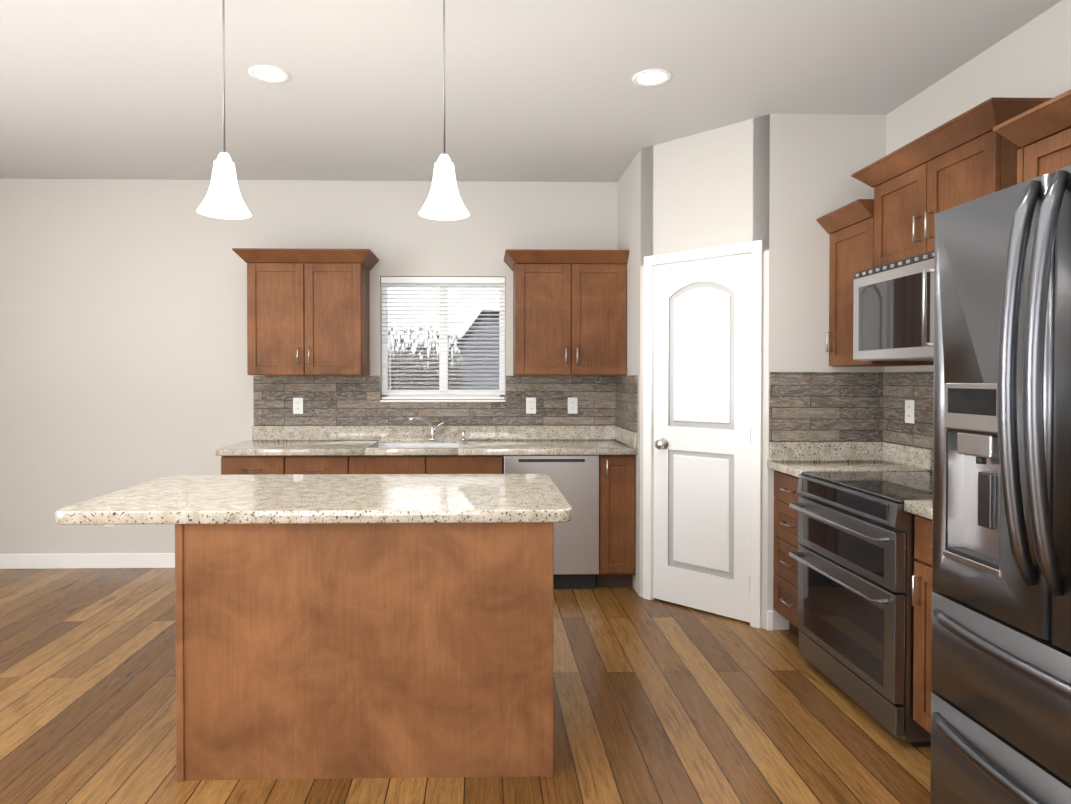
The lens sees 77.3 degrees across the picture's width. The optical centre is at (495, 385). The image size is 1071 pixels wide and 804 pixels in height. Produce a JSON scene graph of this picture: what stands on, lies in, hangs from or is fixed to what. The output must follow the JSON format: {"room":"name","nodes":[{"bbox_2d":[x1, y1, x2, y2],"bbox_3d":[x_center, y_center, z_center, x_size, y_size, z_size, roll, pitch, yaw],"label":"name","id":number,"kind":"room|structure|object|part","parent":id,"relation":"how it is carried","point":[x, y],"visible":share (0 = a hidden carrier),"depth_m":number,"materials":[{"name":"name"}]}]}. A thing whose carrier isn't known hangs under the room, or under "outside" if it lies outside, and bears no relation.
{"room":"kitchen","nodes":[
{"label":"kitchen","id":0,"kind":"room"},
{"bbox_2d":[0,179,617,553],"bbox_3d":[-1.282,-0.083,4.855,6.940,2.770,0.120,0,1,-1],"label":"wall","id":1,"kind":"structure","parent":0,"point":[123,333],"depth_m":4.77,"materials":[{"name":"grey paint"}]},
{"bbox_2d":[0,553,174,568],"bbox_3d":[-3.191,1.250,4.765,2.878,0.105,0.014,0,1,-1],"label":"baseboard","id":2,"kind":"structure","parent":1,"relation":"attached to","point":[94,560],"depth_m":4.76,"materials":[{"name":"white"}]},
{"bbox_2d":[232,248,378,374],"bbox_3d":[-1.282,-0.487,4.589,0.898,0.830,0.399,0,1,-1],"label":"upper cabinet","id":3,"kind":"object","parent":1,"relation":"attached to","point":[308,311],"visible":1,"depth_m":4.46,"materials":[{"name":"brown wood"}]},
{"bbox_2d":[253,376,614,425],"bbox_3d":[-0.426,0.106,4.805,2.608,0.358,0.015,0,1,-1],"label":"tile backsplash","id":4,"kind":"structure","parent":1,"relation":"attached to","point":[341,400],"depth_m":4.80,"materials":[{"name":"grey tile"}]},
{"bbox_2d":[293,398,302,413],"bbox_3d":[-1.412,0.143,4.772,0.072,0.116,0.008,0,1,-1],"label":"electrical outlet","id":5,"kind":"object","parent":4,"relation":"attached to","point":[297,405],"visible":1,"depth_m":4.77,"materials":[{"name":"white plastic"}]},
{"bbox_2d":[526,397,535,413],"bbox_3d":[0.253,0.142,4.806,0.072,0.116,0.008,0,1,-1],"label":"electrical outlet","id":6,"kind":"object","parent":4,"relation":"attached to","point":[530,405],"visible":1,"depth_m":4.80,"materials":[{"name":"white plastic"}]},
{"bbox_2d":[568,397,577,413],"bbox_3d":[0.553,0.142,4.812,0.072,0.116,0.008,0,1,-1],"label":"electrical outlet","id":7,"kind":"object","parent":4,"relation":"attached to","point":[572,405],"visible":1,"depth_m":4.81,"materials":[{"name":"white plastic"}]},
{"bbox_2d":[380,283,504,401],"bbox_3d":[-0.382,-0.335,4.850,0.896,0.902,0.122,0,1,-1],"label":"window","id":8,"kind":"structure","parent":1,"relation":"in","point":[443,391],"depth_m":4.86,"materials":[{"name":"white plastic"}]},
{"bbox_2d":[381,277,504,398],"bbox_3d":[-0.381,-0.344,4.832,0.892,0.880,0.038,0,1,-1],"label":"window blinds","id":9,"kind":"object","parent":8,"relation":"attached to","point":[442,280],"visible":0.88,"depth_m":4.82,"materials":[{"name":"white plastic"}]},
{"bbox_2d":[504,249,628,374],"bbox_3d":[0.470,-0.488,4.625,0.821,0.830,0.399,0,1,-1],"label":"upper cabinet","id":10,"kind":"object","parent":1,"relation":"attached to","point":[569,311],"visible":1,"depth_m":4.50,"materials":[{"name":"brown wood"}]},
{"bbox_2d":[0,568,930,803],"bbox_3d":[-1.196,1.401,0.683,6.940,0.100,8.500,0,1,-1],"label":"floor","id":11,"kind":"structure","parent":0,"point":[657,701],"depth_m":2.68,"materials":[{"name":"brown wood"}]},
{"bbox_2d":[221,455,360,474],"bbox_3d":[-1.303,0.868,4.504,0.861,0.876,0.600,0,1,-1],"label":"base cabinet","id":12,"kind":"object","parent":11,"relation":"on","point":[341,464],"depth_m":4.20,"materials":[{"name":"brown wood"}]},
{"bbox_2d":[55,474,571,780],"bbox_3d":[-0.617,0.869,2.655,1.740,0.917,0.850,0,1,-1],"label":"kitchen island","id":13,"kind":"object","parent":11,"relation":"on","point":[345,626],"visible":1,"depth_m":2.26,"materials":[{"name":"brown wood"}]},
{"bbox_2d":[361,455,502,473],"bbox_3d":[-0.478,0.868,4.521,1.034,0.876,0.600,0,1,-1],"label":"base cabinet","id":14,"kind":"object","parent":11,"relation":"on","point":[382,464],"depth_m":4.22,"materials":[{"name":"brown wood"}]},
{"bbox_2d":[216,425,636,455],"bbox_3d":[-0.431,0.361,4.496,2.630,0.140,0.640,0,1,-1],"label":"countertop","id":15,"kind":"structure","parent":14,"relation":"on","point":[414,440],"depth_m":4.68,"materials":[{"name":"stone"}]},
{"bbox_2d":[408,417,444,440],"bbox_3d":[-0.481,0.300,4.660,0.242,0.174,0.194,0,1,-1],"label":"faucet","id":16,"kind":"object","parent":15,"relation":"on","point":[432,432],"visible":0.98,"depth_m":4.71,"materials":[{"name":"silver metal"}]},
{"bbox_2d":[461,428,465,440],"bbox_3d":[-0.229,0.343,4.716,0.040,0.086,0.081,0,1,-1],"label":"soap dispenser","id":17,"kind":"object","parent":15,"relation":"on","point":[463,435],"visible":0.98,"depth_m":4.73,"materials":[{"name":"silver metal"}]},
{"bbox_2d":[503,455,598,588],"bbox_3d":[0.345,0.870,4.530,0.606,0.872,0.616,0,1,-1],"label":"dishwasher","id":18,"kind":"object","parent":11,"relation":"on","point":[575,478],"visible":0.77,"depth_m":4.22,"materials":[{"name":"silver metal"}]},
{"bbox_2d":[596,455,634,586],"bbox_3d":[0.766,0.868,4.530,0.231,0.875,0.632,0,1,-1],"label":"base cabinet","id":19,"kind":"object","parent":11,"relation":"on","point":[616,520],"visible":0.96,"depth_m":4.25,"materials":[{"name":"brown wood"}]},
{"bbox_2d":[773,471,805,636],"bbox_3d":[1.781,0.881,3.405,0.632,0.875,0.403,0,1,-1],"label":"base cabinet","id":20,"kind":"object","parent":11,"relation":"on","point":[785,580],"visible":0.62,"depth_m":3.45,"materials":[{"name":"brown wood"}]},
{"bbox_2d":[767,442,932,477],"bbox_3d":[1.779,0.374,3.399,0.635,0.140,0.403,0,1,-1],"label":"countertop","id":21,"kind":"structure","parent":20,"relation":"on","point":[795,459],"depth_m":3.55,"materials":[{"name":"stone"}]},
{"bbox_2d":[789,469,932,746],"bbox_3d":[1.745,0.863,2.821,0.719,0.925,0.758,0,1,-1],"label":"range","id":22,"kind":"object","parent":11,"relation":"on","point":[854,556],"visible":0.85,"depth_m":2.68,"materials":[{"name":"grey metal"}]},
{"bbox_2d":[912,515,934,733],"bbox_3d":[1.804,0.895,2.243,0.632,0.875,0.392,0,1,-1],"label":"base cabinet","id":23,"kind":"object","parent":11,"relation":"on","point":[922,588],"visible":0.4,"depth_m":2.38,"materials":[{"name":"brown wood"}]},
{"bbox_2d":[904,500,932,519],"bbox_3d":[1.803,0.388,2.237,0.635,0.140,0.392,0,1,-1],"label":"countertop","id":24,"kind":"structure","parent":23,"relation":"on","point":[923,508],"depth_m":2.36,"materials":[{"name":"stone"}]},
{"bbox_2d":[930,165,1070,803],"bbox_3d":[1.665,0.413,1.590,0.898,1.855,0.840,0,1,-1],"label":"fridge","id":25,"kind":"object","parent":11,"relation":"on","point":[1001,645],"visible":1,"depth_m":1.70,"materials":[{"name":"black metal"}]},
{"bbox_2d":[0,0,1061,181],"bbox_3d":[-1.196,-1.468,0.649,6.940,0.100,8.500,0,1,-1],"label":"ceiling","id":26,"kind":"structure","parent":0,"point":[543,91],"depth_m":3.14,"materials":[{"name":"grey paint"}]},
{"bbox_2d":[197,0,251,218],"bbox_3d":[-0.956,-1.023,2.350,0.180,0.830,0.180,0,1,-1],"label":"pendant light","id":27,"kind":"object","parent":26,"relation":"hanging from","point":[223,199],"visible":1,"depth_m":2.33,"materials":[{"name":"white glass"}]},
{"bbox_3d":[-0.956,-0.696,2.354,0.180,0.176,0.180,0,1,-1],"label":"lamp shade","id":28,"kind":"part","parent":27,"relation":"part of","materials":[{"name":"white glass"}]},
{"bbox_2d":[248,65,289,83],"bbox_3d":[-1.052,-1.444,3.103,0.184,0.005,0.184,0,1,-1],"label":"recessed light","id":29,"kind":"object","parent":26,"relation":"in","point":[269,74],"visible":1,"depth_m":3.10,"materials":[{"name":"white plastic"}]},
{"bbox_2d":[419,0,469,219],"bbox_3d":[-0.183,-1.023,2.366,0.180,0.830,0.180,0,1,-1],"label":"pendant light","id":30,"kind":"object","parent":26,"relation":"hanging from","point":[443,201],"visible":1,"depth_m":2.34,"materials":[{"name":"white glass"}]},
{"bbox_3d":[-0.183,-0.696,2.370,0.180,0.176,0.180,0,1,-1],"label":"lamp shade","id":31,"kind":"part","parent":30,"relation":"part of","materials":[{"name":"white glass"}]},
{"bbox_2d":[632,69,671,86],"bbox_3d":[0.732,-1.445,3.140,0.184,0.005,0.184,0,1,-1],"label":"recessed light","id":32,"kind":"object","parent":26,"relation":"in","point":[650,77],"visible":1,"depth_m":3.13,"materials":[{"name":"white plastic"}]},
{"bbox_2d":[617,149,640,595],"bbox_3d":[0.936,-0.079,4.490,0.100,2.770,0.700,0,1,-1],"label":"wall","id":33,"kind":"structure","parent":0,"point":[629,185],"depth_m":4.29,"materials":[{"name":"grey paint"}]},
{"bbox_2d":[615,375,637,431],"bbox_3d":[0.876,0.110,4.513,0.015,0.358,0.622,0,1,-1],"label":"tile backsplash","id":34,"kind":"structure","parent":33,"relation":"attached to","point":[626,401],"depth_m":4.45,"materials":[{"name":"grey tile"}]},
{"bbox_2d":[640,114,769,629],"bbox_3d":[1.234,-0.072,3.923,0.832,2.770,0.160,1,1,44],"label":"wall","id":35,"kind":"structure","parent":0,"point":[707,189],"depth_m":3.80,"materials":[{"name":"grey paint"}]},
{"bbox_2d":[643,240,762,628],"bbox_3d":[1.174,0.263,3.864,0.726,2.102,0.105,1,1,44],"label":"pantry door","id":36,"kind":"structure","parent":35,"relation":"in","point":[702,466],"depth_m":3.85,"materials":[{"name":"white wood"}]},
{"bbox_2d":[767,114,885,629],"bbox_3d":[1.779,-0.069,3.647,0.630,2.770,0.100,0,1,-1],"label":"wall","id":37,"kind":"structure","parent":0,"point":[817,161],"depth_m":3.59,"materials":[{"name":"grey paint"}]},
{"bbox_2d":[767,611,772,629],"bbox_3d":[1.476,1.264,3.600,0.032,0.105,0.014,0,1,-1],"label":"baseboard","id":38,"kind":"structure","parent":37,"relation":"attached to","point":[769,620],"depth_m":3.59,"materials":[{"name":"white"}]},
{"bbox_2d":[769,372,882,441],"bbox_3d":[1.772,0.113,3.590,0.609,0.373,0.015,0,1,-1],"label":"tile backsplash","id":39,"kind":"structure","parent":37,"relation":"attached to","point":[825,406],"depth_m":3.58,"materials":[{"name":"grey tile"}]},
{"bbox_2d":[884,0,1070,371],"bbox_3d":[2.213,-0.034,0.736,0.120,2.770,8.500,0,1,-1],"label":"wall","id":40,"kind":"structure","parent":0,"point":[1031,59],"depth_m":2.80,"materials":[{"name":"grey paint"}]},
{"bbox_2d":[816,199,933,366],"bbox_3d":[1.910,-0.496,3.391,0.374,0.790,0.403,0,1,-1],"label":"upper cabinet","id":41,"kind":"object","parent":40,"relation":"attached to","point":[849,228],"visible":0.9,"depth_m":3.42,"materials":[{"name":"brown wood"}]},
{"bbox_2d":[883,371,933,467],"bbox_3d":[2.101,0.167,2.818,0.015,0.463,1.542,0,1,-1],"label":"tile backsplash","id":42,"kind":"structure","parent":40,"relation":"attached to","point":[899,388],"depth_m":3.37,"materials":[{"name":"grey tile"}]},
{"bbox_2d":[905,400,914,423],"bbox_3d":[2.076,0.130,3.356,0.008,0.116,0.072,0,1,-1],"label":"electrical outlet","id":43,"kind":"object","parent":42,"relation":"attached to","point":[909,411],"visible":1,"depth_m":3.35,"materials":[{"name":"white plastic"}]},
{"bbox_2d":[851,97,1051,266],"bbox_3d":[1.921,-0.777,2.805,0.374,0.483,0.896,0,1,-1],"label":"upper cabinet","id":44,"kind":"object","parent":40,"relation":"attached to","point":[918,184],"visible":0.62,"depth_m":2.73,"materials":[{"name":"brown wood"}]},
{"bbox_2d":[853,250,934,360],"bbox_3d":[1.883,-0.323,2.809,0.442,0.418,0.758,0,1,-1],"label":"microwave","id":45,"kind":"object","parent":44,"relation":"attached to","point":[893,311],"visible":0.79,"depth_m":2.86,"materials":[{"name":"silver metal"}]},
{"bbox_2d":[993,89,1070,180],"bbox_3d":[1.822,-0.659,1.555,0.624,0.230,0.943,0,1,-1],"label":"upper cabinet","id":46,"kind":"object","parent":40,"relation":"attached to","point":[1041,134],"visible":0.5,"depth_m":1.90,"materials":[{"name":"brown wood"}]},
{"bbox_2d":[1017,148,1023,183],"bbox_3d":[1.851,0.312,2.029,0.548,2.047,0.020,0,1,-1],"label":"end panel","id":47,"kind":"object","parent":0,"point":[1020,165],"visible":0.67,"depth_m":2.01,"materials":[{"name":"brown wood"}]},
{"label":"outside","id":48,"kind":"structure","parent":0,"visible":0},
{"bbox_2d":[383,288,498,399],"bbox_3d":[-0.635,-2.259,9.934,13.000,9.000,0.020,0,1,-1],"label":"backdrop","id":49,"kind":"structure","parent":48,"point":[426,382],"depth_m":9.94,"materials":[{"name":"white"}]},
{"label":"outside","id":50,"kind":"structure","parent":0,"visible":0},
{"bbox_2d":[456,309,504,399],"bbox_3d":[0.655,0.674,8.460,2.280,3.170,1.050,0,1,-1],"label":"house","id":51,"kind":"structure","parent":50,"point":[486,379],"depth_m":7.96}
]}

